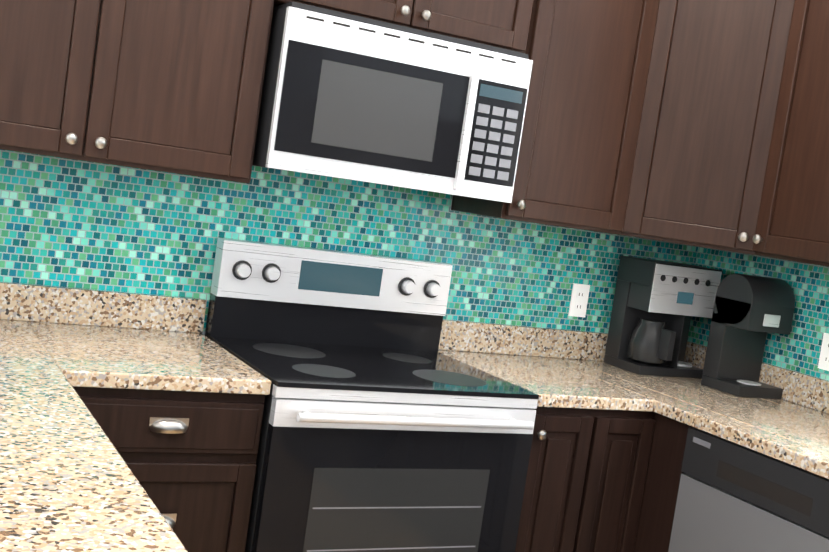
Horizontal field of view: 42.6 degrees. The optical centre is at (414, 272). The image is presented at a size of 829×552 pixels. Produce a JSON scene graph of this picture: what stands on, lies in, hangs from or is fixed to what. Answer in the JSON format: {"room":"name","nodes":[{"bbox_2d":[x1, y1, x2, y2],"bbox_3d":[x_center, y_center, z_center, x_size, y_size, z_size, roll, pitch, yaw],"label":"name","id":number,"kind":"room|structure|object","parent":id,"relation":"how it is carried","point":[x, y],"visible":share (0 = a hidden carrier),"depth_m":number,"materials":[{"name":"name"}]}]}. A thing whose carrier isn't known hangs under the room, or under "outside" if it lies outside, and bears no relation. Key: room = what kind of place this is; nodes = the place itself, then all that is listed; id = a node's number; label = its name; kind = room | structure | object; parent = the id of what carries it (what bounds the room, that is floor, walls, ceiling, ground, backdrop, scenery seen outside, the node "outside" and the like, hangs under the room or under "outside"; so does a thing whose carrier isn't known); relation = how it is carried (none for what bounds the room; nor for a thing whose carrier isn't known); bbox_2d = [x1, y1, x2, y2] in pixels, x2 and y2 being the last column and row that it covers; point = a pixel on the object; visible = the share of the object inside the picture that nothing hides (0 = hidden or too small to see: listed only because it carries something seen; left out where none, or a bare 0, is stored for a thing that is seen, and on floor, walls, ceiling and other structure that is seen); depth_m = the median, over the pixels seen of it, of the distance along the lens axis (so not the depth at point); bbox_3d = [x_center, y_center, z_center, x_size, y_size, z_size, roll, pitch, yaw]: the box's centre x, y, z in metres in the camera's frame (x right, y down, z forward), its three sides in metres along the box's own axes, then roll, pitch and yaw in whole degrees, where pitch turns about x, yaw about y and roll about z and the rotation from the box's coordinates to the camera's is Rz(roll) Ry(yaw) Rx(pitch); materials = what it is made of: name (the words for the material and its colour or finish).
{"room":"kitchen","nodes":[
{"label":"kitchen","id":0,"kind":"room"},
{"bbox_2d":[6,195,697,334],"bbox_3d":[-1.579,-0.435,2.705,6.260,2.830,0.180,6,5,-27],"label":"wall","id":1,"kind":"structure","parent":0,"point":[203,333],"depth_m":3.17,"materials":[{"name":"teal tile"}]},
{"bbox_2d":[0,0,131,164],"bbox_3d":[-1.012,-0.789,2.641,0.536,0.955,0.338,6,5,-27],"label":"upper cabinet","id":2,"kind":"object","parent":1,"relation":"attached to","point":[62,62],"depth_m":2.58,"materials":[{"name":"black wood"}]},
{"bbox_2d":[112,0,283,183],"bbox_3d":[-0.657,-0.752,2.824,0.498,0.955,0.338,6,5,-27],"label":"upper cabinet","id":3,"kind":"object","parent":1,"relation":"attached to","point":[194,72],"depth_m":2.73,"materials":[{"name":"black wood"}]},
{"bbox_2d":[0,282,607,359],"bbox_3d":[-0.309,0.162,3.306,2.931,0.100,0.022,6,5,-27],"label":"backsplash","id":4,"kind":"structure","parent":1,"relation":"attached to","point":[57,305],"depth_m":3.09,"materials":[{"name":"beige stone"}]},
{"bbox_2d":[0,149,695,332],"bbox_3d":[-0.319,-0.051,3.286,3.066,0.514,0.008,6,5,-27],"label":"tile backsplash","id":5,"kind":"structure","parent":1,"relation":"attached to","point":[70,223],"depth_m":3.21,"materials":[{"name":"teal tile"}]},
{"bbox_2d":[568,283,589,316],"bbox_3d":[0.582,0.098,3.751,0.070,0.116,0.007,6,5,-27],"label":"electrical outlet plate","id":6,"kind":"object","parent":5,"relation":"attached to","point":[579,301],"visible":1,"depth_m":3.75,"materials":[{"name":"white plastic"}]},
{"bbox_2d":[284,0,439,33],"bbox_3d":[-0.204,-0.949,3.022,0.448,0.466,0.338,6,5,-27],"label":"upper cabinet","id":7,"kind":"object","parent":1,"relation":"attached to","point":[415,14],"depth_m":2.94,"materials":[{"name":"black wood"}]},
{"bbox_2d":[436,0,535,53],"bbox_3d":[0.099,-0.917,3.178,0.448,0.466,0.338,6,5,-27],"label":"upper cabinet","id":8,"kind":"object","parent":1,"relation":"attached to","point":[504,24],"depth_m":3.08,"materials":[{"name":"black wood"}]},
{"bbox_2d":[252,1,532,202],"bbox_3d":[-0.099,-0.478,3.097,0.756,0.435,0.403,6,5,-27],"label":"microwave","id":9,"kind":"object","parent":8,"relation":"attached to","point":[353,97],"visible":1,"depth_m":2.91,"materials":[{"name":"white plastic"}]},
{"bbox_2d":[451,0,651,233],"bbox_3d":[0.489,-0.629,3.397,0.496,0.955,0.373,6,5,-27],"label":"upper cabinet","id":10,"kind":"object","parent":1,"relation":"attached to","point":[587,56],"depth_m":3.27,"materials":[{"name":"black wood"}]},
{"bbox_2d":[616,0,795,254],"bbox_3d":[0.980,-0.564,3.487,0.676,0.955,0.666,6,5,-27],"label":"upper cabinet","id":11,"kind":"object","parent":1,"relation":"attached to","point":[712,71],"depth_m":3.31,"materials":[{"name":"black wood"}]},
{"bbox_2d":[684,341,828,411],"bbox_3d":[1.542,0.463,2.891,0.022,0.100,2.482,6,5,-27],"label":"backsplash","id":12,"kind":"structure","parent":1,"relation":"attached to","point":[810,391],"depth_m":3.48,"materials":[{"name":"beige stone"}]},
{"bbox_2d":[687,246,828,379],"bbox_3d":[1.293,0.150,3.469,0.008,0.359,1.140,6,5,-27],"label":"tile backsplash","id":13,"kind":"structure","parent":1,"relation":"attached to","point":[799,351],"depth_m":3.53,"materials":[{"name":"teal tile"}]},
{"bbox_2d":[818,333,828,370],"bbox_3d":[1.320,0.254,3.380,0.007,0.116,0.070,6,5,-27],"label":"electrical outlet plate","id":14,"kind":"object","parent":13,"relation":"attached to","point":[823,363],"visible":1,"depth_m":3.39,"materials":[{"name":"white plastic"}]},
{"bbox_2d":[756,0,828,266],"bbox_3d":[1.342,-0.482,3.099,0.376,0.955,0.559,6,5,-27],"label":"upper cabinet","id":15,"kind":"object","parent":0,"relation":"attached to","point":[794,217],"depth_m":3.15,"materials":[{"name":"black wood"}]},
{"bbox_3d":[-0.355,1.427,-0.048,6.300,0.080,6.680,6,5,-27],"label":"floor","id":16,"kind":"structure","parent":0,"visible":0},
{"bbox_2d":[72,380,91,407],"bbox_3d":[-1.086,0.667,2.178,0.658,0.875,0.222,6,5,-27],"label":"base cabinet","id":17,"kind":"object","parent":16,"relation":"on","point":[82,393],"depth_m":2.41,"materials":[{"name":"black wood"}]},
{"bbox_2d":[80,380,269,551],"bbox_3d":[-0.788,0.664,2.785,0.517,0.875,0.630,6,5,-27],"label":"base cabinet","id":18,"kind":"object","parent":16,"relation":"on","point":[130,422],"depth_m":2.54,"materials":[{"name":"black wood"}]},
{"bbox_2d":[0,320,191,551],"bbox_3d":[-0.609,0.341,1.296,0.641,0.036,3.374,6,5,-27],"label":"countertop","id":19,"kind":"structure","parent":18,"relation":"on","point":[66,486],"depth_m":1.64,"materials":[{"name":"beige stone"}]},
{"bbox_2d":[28,320,270,391],"bbox_3d":[-0.711,0.214,2.761,0.493,0.036,0.654,6,5,-27],"label":"countertop","id":20,"kind":"structure","parent":18,"relation":"on","point":[96,352],"depth_m":2.65,"materials":[{"name":"beige stone"}]},
{"bbox_2d":[205,238,538,551],"bbox_3d":[-0.170,0.571,3.023,0.758,1.200,0.714,6,5,-27],"label":"range","id":21,"kind":"object","parent":16,"relation":"on","point":[386,426],"visible":0.98,"depth_m":2.84,"materials":[{"name":"black metal"}]},
{"bbox_2d":[515,404,619,551],"bbox_3d":[0.247,0.774,3.320,0.274,0.875,0.630,6,5,-27],"label":"base cabinet","id":22,"kind":"object","parent":16,"relation":"on","point":[566,486],"depth_m":3.04,"materials":[{"name":"black wood"}]},
{"bbox_2d":[438,348,655,407],"bbox_3d":[0.374,0.330,3.321,0.421,0.036,0.654,6,5,-27],"label":"countertop","id":23,"kind":"structure","parent":22,"relation":"on","point":[554,383],"depth_m":3.22,"materials":[{"name":"beige stone"}]},
{"bbox_2d":[596,408,663,551],"bbox_3d":[0.397,0.790,3.397,0.269,0.875,0.630,6,5,-27],"label":"base cabinet","id":24,"kind":"object","parent":16,"relation":"on","point":[637,444],"depth_m":3.14,"materials":[{"name":"black wood"}]},
{"bbox_2d":[544,356,828,478],"bbox_3d":[1.256,0.501,2.755,0.654,0.036,2.486,6,5,-27],"label":"countertop","id":25,"kind":"structure","parent":24,"relation":"on","point":[796,435],"depth_m":3.10,"materials":[{"name":"beige stone"}]},
{"bbox_2d":[604,256,721,378],"bbox_3d":[0.884,0.159,3.723,0.300,0.385,0.240,6,5,-27],"label":"coffee maker","id":26,"kind":"object","parent":25,"relation":"on","point":[657,305],"visible":0.98,"depth_m":3.67,"materials":[{"name":"black plastic"}]},
{"bbox_2d":[701,274,794,398],"bbox_3d":[1.115,0.205,3.529,0.190,0.390,0.180,6,5,-27],"label":"brewer","id":27,"kind":"object","parent":25,"relation":"on","point":[750,312],"visible":1,"depth_m":3.50,"materials":[{"name":"black plastic"}]},
{"bbox_2d":[640,420,707,551],"bbox_3d":[0.767,0.829,3.589,0.659,0.875,0.630,6,5,-27],"label":"base cabinet","id":28,"kind":"object","parent":16,"relation":"on","point":[665,485],"depth_m":3.09,"materials":[{"name":"black wood"}]},
{"bbox_2d":[668,427,828,551],"bbox_3d":[1.113,0.933,2.907,0.606,0.872,0.610,6,5,-27],"label":"dishwasher","id":29,"kind":"object","parent":16,"relation":"on","point":[733,497],"visible":0.88,"depth_m":2.80,"materials":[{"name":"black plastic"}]}
]}

